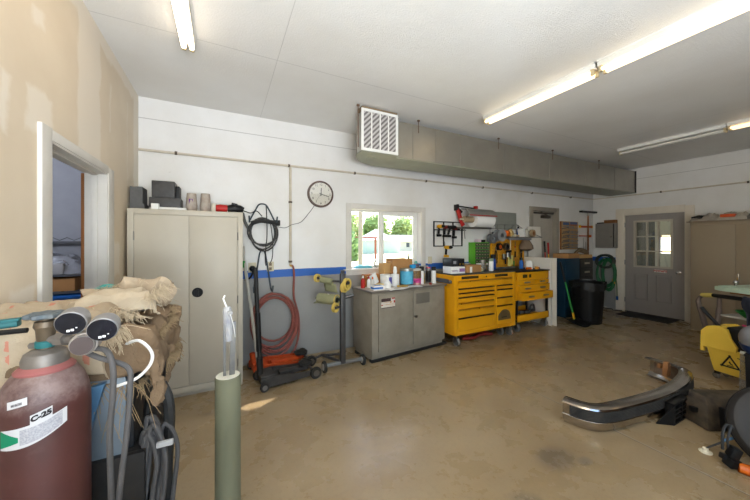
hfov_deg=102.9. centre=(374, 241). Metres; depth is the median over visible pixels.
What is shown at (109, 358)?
gas hose
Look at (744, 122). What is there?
fluorescent light
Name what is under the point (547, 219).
door
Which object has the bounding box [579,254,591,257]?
carton
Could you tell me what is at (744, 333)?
wrapped bundle
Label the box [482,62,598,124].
fluorescent light
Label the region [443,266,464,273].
carton
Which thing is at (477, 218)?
dispenser
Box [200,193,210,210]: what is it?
paper cup
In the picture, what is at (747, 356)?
storage bin
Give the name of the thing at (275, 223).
air hose
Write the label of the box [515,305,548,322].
shelf
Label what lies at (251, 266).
electrical outlet
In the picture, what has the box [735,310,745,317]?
bowl
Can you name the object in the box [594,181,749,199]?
conduit
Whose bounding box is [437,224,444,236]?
cordless drill
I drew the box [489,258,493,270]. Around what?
spray can
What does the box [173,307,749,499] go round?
floor
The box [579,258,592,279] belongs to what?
filing cabinet
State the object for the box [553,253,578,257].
carton
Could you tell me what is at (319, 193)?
wall clock
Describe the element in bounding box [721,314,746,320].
shelf
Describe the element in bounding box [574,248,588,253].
bundle
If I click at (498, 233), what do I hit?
hose reel
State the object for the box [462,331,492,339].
air hose
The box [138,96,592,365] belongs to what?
wall
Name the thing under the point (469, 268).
carton
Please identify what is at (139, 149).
conduit
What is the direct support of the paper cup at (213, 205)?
on the storage cabinet at (201, 252)
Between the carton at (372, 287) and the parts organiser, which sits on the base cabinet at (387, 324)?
the carton at (372, 287)
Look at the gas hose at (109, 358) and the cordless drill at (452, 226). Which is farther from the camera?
the cordless drill at (452, 226)
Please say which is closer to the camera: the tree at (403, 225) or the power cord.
the power cord
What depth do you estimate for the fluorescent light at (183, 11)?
1.99 m
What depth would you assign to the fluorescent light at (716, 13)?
2.10 m
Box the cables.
[139,381,179,499]
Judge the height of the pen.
0.021 m
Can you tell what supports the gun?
hanging from the board at (500, 263)
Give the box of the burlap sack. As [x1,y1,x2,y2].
[5,304,185,441]
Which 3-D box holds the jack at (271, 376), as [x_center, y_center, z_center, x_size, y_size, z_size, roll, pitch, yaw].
[-0.953,0.888,3.250,0.652,1.222,0.355,0,0,-34]
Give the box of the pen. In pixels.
[0,328,28,334]
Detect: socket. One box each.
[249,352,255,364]
[256,356,262,375]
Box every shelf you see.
[53,237,80,242]
[53,274,80,276]
[53,289,80,294]
[492,224,541,239]
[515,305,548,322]
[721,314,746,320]
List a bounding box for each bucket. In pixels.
[699,306,744,377]
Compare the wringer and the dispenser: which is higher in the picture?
the dispenser
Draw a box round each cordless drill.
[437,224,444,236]
[442,225,450,236]
[444,245,452,256]
[447,225,456,236]
[452,228,459,238]
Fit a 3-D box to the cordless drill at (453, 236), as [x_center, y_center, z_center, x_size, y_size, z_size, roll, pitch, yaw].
[1.353,-0.143,4.954,0.062,0.196,0.184,0,0,-27]
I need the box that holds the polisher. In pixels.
[216,203,261,216]
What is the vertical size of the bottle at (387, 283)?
0.160 m
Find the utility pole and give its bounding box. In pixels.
[358,212,362,264]
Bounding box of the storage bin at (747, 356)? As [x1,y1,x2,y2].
[743,352,749,386]
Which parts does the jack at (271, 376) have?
handle, frame, plate, plate, lift arm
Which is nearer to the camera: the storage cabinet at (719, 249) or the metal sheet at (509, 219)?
the storage cabinet at (719, 249)
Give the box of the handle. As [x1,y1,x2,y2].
[243,246,256,356]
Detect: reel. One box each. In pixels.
[487,234,496,243]
[493,229,506,241]
[496,243,502,249]
[503,243,509,250]
[529,230,535,236]
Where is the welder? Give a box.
[90,361,165,499]
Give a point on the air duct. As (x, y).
(385, 141)
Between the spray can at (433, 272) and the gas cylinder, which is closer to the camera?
the gas cylinder
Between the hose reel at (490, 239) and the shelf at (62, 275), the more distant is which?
the hose reel at (490, 239)
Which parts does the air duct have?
under panel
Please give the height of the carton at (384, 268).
0.300 m
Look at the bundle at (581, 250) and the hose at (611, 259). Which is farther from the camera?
the hose at (611, 259)
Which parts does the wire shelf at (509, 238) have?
rail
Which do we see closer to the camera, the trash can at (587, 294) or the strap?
the strap
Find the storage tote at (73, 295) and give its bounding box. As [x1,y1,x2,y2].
[53,290,80,300]
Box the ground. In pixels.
[352,251,669,265]
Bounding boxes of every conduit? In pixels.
[138,148,593,199]
[289,167,291,264]
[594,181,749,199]
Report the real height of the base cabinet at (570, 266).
1.160 m
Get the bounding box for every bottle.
[361,276,364,287]
[367,276,370,287]
[383,276,390,287]
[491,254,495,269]
[519,257,522,268]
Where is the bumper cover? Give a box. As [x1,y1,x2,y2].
[562,357,693,431]
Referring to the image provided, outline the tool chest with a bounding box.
[436,269,515,345]
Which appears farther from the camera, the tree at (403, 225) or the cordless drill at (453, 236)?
the tree at (403, 225)
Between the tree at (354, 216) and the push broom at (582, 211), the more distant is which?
the tree at (354, 216)
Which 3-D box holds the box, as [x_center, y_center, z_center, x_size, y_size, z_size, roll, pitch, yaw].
[2.877,1.377,2.438,0.556,0.245,0.242,0,0,2]
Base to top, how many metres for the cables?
0.811 m
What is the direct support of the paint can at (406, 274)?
on the base cabinet at (387, 324)
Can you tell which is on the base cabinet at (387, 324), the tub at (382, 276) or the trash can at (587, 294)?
the tub at (382, 276)
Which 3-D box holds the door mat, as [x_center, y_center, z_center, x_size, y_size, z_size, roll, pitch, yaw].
[5.351,1.494,5.893,0.500,0.012,0.820,0,0,-27]
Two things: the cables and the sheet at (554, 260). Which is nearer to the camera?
the cables
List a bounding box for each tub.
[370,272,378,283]
[380,274,391,283]
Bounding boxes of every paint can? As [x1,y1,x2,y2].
[400,268,412,285]
[413,268,420,284]
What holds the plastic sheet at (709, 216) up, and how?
on the storage cabinet at (719, 249)
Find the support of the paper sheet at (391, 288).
on the base cabinet at (387, 324)
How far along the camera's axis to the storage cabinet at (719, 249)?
4.82 m
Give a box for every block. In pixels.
[130,186,148,208]
[720,214,736,216]
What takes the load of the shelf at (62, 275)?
attached to the wire rack at (59, 241)
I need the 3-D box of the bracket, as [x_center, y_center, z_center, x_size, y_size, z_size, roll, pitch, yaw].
[2.500,1.415,2.498,0.383,0.170,0.081,0,0,-22]
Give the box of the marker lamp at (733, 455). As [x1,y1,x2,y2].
[718,423,749,476]
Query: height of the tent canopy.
3.300 m
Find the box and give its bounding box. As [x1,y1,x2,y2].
[683,389,738,430]
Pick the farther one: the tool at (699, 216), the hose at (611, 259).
the hose at (611, 259)
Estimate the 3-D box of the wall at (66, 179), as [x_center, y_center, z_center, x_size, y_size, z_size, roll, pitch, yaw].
[-3.223,0.150,1.475,2.591,2.700,3.150,0,0,-27]
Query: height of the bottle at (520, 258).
0.200 m
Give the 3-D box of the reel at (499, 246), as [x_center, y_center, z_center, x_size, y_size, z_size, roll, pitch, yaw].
[2.243,0.100,5.387,0.130,0.130,0.050,0,0,-33]
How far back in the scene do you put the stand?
3.49 m
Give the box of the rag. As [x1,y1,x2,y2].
[741,297,749,325]
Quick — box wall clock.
[307,181,332,207]
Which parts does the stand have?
post, arm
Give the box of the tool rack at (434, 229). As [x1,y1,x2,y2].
[433,221,465,246]
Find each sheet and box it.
[385,286,407,290]
[495,212,515,229]
[520,257,551,325]
[527,226,541,256]
[540,257,556,325]
[689,213,719,221]
[716,211,749,219]
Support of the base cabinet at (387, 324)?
on the floor
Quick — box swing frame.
[355,237,377,258]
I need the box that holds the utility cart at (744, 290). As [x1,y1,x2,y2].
[695,285,749,327]
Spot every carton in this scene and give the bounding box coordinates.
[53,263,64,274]
[53,276,80,291]
[370,285,384,290]
[379,263,390,273]
[386,258,412,283]
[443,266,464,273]
[464,264,480,272]
[517,228,525,236]
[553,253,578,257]
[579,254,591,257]
[604,220,617,222]
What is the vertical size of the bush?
3.447 m
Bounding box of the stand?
[314,270,365,372]
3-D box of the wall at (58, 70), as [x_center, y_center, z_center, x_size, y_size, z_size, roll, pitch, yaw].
[-1.263,-0.012,0.605,0.115,3.024,5.623,0,0,-27]
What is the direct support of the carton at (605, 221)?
on the breaker panel
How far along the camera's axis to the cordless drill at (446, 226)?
4.88 m
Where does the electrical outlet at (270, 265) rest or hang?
attached to the wall at (318, 241)
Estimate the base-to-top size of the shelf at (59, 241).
0.059 m
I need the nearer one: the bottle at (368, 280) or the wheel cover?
the wheel cover
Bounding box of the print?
[19,410,62,445]
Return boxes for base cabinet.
[352,281,446,362]
[550,257,578,317]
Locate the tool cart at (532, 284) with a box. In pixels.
[503,267,552,331]
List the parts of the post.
rod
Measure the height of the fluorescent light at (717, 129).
0.097 m
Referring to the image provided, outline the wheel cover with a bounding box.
[725,387,749,456]
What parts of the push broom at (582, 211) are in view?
handle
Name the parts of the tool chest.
name plate, drawer, drawer, drawer, drawer, drawer, drawer, pull, pull, pull, pull, pull, pull, drawer, pull, name plate, drawer, drawer, drawer, drawer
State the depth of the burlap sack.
1.15 m
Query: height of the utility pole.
8.000 m
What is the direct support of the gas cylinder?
on the floor
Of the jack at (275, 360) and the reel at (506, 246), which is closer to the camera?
the jack at (275, 360)
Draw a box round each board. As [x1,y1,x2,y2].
[490,239,523,267]
[560,221,577,249]
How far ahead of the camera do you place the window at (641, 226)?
7.67 m
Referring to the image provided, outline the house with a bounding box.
[388,235,411,250]
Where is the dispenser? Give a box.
[454,204,496,237]
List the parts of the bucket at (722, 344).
wringer handle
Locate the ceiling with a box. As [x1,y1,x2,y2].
[83,0,749,169]
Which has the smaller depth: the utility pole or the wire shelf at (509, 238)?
the wire shelf at (509, 238)
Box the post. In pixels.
[215,295,240,499]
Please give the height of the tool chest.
1.027 m
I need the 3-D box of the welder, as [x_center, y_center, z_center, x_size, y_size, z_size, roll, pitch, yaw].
[-1.200,0.978,1.263,0.584,1.043,0.619,0,0,-27]
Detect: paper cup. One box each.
[186,193,197,210]
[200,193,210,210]
[211,203,216,210]
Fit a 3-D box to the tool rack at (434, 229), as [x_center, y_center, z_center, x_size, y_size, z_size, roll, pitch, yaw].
[1.246,-0.120,4.965,0.616,0.416,0.098,0,0,-27]
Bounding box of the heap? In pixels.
[79,277,180,302]
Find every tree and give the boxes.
[352,214,363,236]
[363,213,390,235]
[390,216,411,234]
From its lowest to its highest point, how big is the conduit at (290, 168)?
1.250 m
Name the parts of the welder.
plate, plate, panel, handle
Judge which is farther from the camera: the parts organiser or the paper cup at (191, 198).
the parts organiser
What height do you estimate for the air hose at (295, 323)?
1.380 m
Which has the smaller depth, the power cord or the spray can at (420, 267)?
the power cord
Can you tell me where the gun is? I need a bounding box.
[505,250,511,258]
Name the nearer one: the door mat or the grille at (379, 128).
the grille at (379, 128)
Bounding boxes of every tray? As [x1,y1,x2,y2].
[151,203,186,209]
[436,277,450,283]
[715,285,749,294]
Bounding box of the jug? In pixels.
[525,260,532,268]
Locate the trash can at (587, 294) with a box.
[569,279,606,324]
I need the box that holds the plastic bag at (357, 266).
[354,265,372,267]
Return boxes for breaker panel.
[595,223,617,247]
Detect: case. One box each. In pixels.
[0,317,21,328]
[149,180,182,207]
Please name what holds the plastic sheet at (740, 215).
on the storage cabinet at (719, 249)
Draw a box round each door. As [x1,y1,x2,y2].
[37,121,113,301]
[529,206,558,257]
[616,204,694,321]
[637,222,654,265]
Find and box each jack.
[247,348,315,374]
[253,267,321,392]
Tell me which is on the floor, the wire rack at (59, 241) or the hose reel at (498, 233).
the wire rack at (59, 241)
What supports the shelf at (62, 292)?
attached to the wire rack at (59, 241)
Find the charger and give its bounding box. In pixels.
[443,258,463,266]
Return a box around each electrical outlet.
[248,262,255,278]
[268,262,273,270]
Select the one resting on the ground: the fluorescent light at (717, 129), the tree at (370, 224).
the tree at (370, 224)
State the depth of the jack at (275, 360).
3.53 m
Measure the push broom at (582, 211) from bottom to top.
0.985 m
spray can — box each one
[419,266,423,283]
[426,267,430,283]
[431,266,435,282]
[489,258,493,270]
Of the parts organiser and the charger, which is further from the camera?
the parts organiser
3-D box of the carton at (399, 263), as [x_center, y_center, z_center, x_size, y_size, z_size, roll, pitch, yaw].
[0.353,0.433,4.343,0.360,0.360,0.164,0,0,-33]
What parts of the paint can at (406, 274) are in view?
lid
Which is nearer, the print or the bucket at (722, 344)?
the print
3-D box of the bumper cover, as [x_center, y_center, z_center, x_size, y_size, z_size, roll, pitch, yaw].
[2.396,1.361,2.745,1.807,0.279,0.500,0,0,-27]
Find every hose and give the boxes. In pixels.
[86,346,133,499]
[243,203,279,251]
[250,251,299,355]
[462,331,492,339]
[595,254,617,299]
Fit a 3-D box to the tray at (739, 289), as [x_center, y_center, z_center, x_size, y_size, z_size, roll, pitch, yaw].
[4.626,0.573,3.461,0.860,0.055,0.600,0,0,-7]
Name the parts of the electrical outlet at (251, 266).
plate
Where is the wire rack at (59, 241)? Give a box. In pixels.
[53,237,80,294]
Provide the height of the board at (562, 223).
0.610 m
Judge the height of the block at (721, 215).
0.050 m
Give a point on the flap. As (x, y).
(139, 298)
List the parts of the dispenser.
wall arm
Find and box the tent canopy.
[363,229,400,253]
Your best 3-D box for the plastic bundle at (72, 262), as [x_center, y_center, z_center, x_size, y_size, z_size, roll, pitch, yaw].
[-3.055,0.208,2.878,0.600,0.197,0.300,0,0,-27]
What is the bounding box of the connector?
[698,437,733,454]
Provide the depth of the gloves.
5.53 m
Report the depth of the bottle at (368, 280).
3.91 m
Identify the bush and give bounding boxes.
[352,231,357,260]
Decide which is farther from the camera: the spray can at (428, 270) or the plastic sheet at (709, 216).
the plastic sheet at (709, 216)
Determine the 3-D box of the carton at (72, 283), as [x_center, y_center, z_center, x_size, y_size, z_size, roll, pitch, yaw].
[-3.038,0.407,2.887,0.300,0.120,0.300,0,0,-27]
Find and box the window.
[344,203,427,275]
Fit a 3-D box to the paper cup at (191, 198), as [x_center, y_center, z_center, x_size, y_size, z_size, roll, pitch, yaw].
[-1.889,-0.396,3.078,0.105,0.190,0.105,0,0,-27]
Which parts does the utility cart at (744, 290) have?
leg, leg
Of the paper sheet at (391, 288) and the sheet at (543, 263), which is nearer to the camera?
the paper sheet at (391, 288)
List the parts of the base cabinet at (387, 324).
door, door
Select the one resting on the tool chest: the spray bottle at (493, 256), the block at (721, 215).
the spray bottle at (493, 256)
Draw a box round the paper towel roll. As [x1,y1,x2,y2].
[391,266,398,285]
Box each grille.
[361,107,397,154]
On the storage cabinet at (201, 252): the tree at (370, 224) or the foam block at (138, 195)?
the foam block at (138, 195)
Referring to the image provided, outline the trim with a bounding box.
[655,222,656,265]
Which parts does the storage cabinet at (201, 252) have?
door, handle, door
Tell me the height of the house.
2.700 m
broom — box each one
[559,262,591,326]
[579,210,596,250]
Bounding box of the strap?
[117,339,153,386]
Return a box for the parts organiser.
[469,242,488,265]
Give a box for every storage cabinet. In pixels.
[127,208,242,397]
[686,219,749,330]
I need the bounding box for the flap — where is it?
[67,283,175,313]
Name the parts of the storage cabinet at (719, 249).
door, door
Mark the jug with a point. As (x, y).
(528, 263)
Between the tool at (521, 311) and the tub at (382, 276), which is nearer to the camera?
the tub at (382, 276)
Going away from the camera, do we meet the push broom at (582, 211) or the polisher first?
the polisher
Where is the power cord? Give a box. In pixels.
[265,206,272,265]
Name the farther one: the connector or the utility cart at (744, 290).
the utility cart at (744, 290)
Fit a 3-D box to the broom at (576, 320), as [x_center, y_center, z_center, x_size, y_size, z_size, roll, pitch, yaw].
[3.583,0.941,5.398,0.340,1.109,0.458,0,0,-27]
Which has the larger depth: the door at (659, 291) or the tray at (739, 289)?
the door at (659, 291)
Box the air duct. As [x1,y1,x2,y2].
[356,104,635,195]
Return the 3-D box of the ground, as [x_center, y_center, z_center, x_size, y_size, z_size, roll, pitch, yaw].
[-8.998,1.700,39.781,100.000,0.200,70.917,0,0,-27]
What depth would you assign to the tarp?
1.07 m
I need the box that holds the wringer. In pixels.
[700,325,737,353]
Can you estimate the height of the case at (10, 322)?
0.035 m
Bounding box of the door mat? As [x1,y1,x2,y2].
[616,311,679,323]
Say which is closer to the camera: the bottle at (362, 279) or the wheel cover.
the wheel cover
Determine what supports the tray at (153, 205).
on the storage cabinet at (201, 252)
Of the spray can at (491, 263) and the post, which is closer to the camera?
the post
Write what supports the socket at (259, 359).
attached to the jack at (271, 376)
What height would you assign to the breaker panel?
0.550 m
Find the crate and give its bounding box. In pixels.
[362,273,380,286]
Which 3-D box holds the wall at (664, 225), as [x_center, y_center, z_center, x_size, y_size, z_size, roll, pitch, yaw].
[6.700,0.150,6.321,1.926,2.700,4.200,0,0,-27]
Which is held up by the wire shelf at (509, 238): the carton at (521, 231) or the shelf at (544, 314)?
the carton at (521, 231)
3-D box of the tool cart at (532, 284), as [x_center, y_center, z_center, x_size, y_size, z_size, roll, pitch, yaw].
[2.612,0.997,5.235,0.840,1.004,0.532,0,0,-27]
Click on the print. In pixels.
(44, 427)
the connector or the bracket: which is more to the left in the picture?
the bracket
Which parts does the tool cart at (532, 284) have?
post, drawer, lid, drawer, drawer, drawer, post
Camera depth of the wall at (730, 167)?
5.59 m
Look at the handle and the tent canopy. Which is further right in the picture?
the tent canopy
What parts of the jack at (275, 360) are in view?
frame, plate, plate, lift arm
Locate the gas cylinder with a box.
[0,307,120,499]
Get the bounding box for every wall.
[0,0,137,304]
[53,158,82,289]
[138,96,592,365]
[593,149,749,308]
[660,221,669,266]
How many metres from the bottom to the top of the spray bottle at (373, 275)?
0.170 m
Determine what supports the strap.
hanging from the burlap sack
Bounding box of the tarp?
[0,299,152,388]
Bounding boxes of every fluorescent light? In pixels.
[171,0,196,52]
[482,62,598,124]
[596,0,749,73]
[617,123,727,154]
[726,117,749,130]
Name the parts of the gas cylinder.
valve stem, gauge glass, gauge glass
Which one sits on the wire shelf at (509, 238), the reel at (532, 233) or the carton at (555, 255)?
the reel at (532, 233)
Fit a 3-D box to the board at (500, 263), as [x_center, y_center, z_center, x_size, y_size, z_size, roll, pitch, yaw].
[2.457,0.280,5.539,0.880,0.640,0.030,0,0,-27]
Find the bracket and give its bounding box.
[656,394,686,425]
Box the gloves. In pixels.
[508,255,512,265]
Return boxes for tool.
[519,310,529,313]
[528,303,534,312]
[691,215,703,218]
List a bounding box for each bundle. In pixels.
[53,253,80,273]
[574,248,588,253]
[738,325,749,354]
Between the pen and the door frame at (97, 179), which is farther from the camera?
the door frame at (97, 179)
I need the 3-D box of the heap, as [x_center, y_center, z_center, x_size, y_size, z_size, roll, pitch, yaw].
[-1.171,0.254,1.453,0.389,0.155,0.145,0,0,-30]
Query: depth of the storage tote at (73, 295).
2.77 m
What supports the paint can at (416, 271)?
on the base cabinet at (387, 324)
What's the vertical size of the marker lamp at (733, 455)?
0.286 m

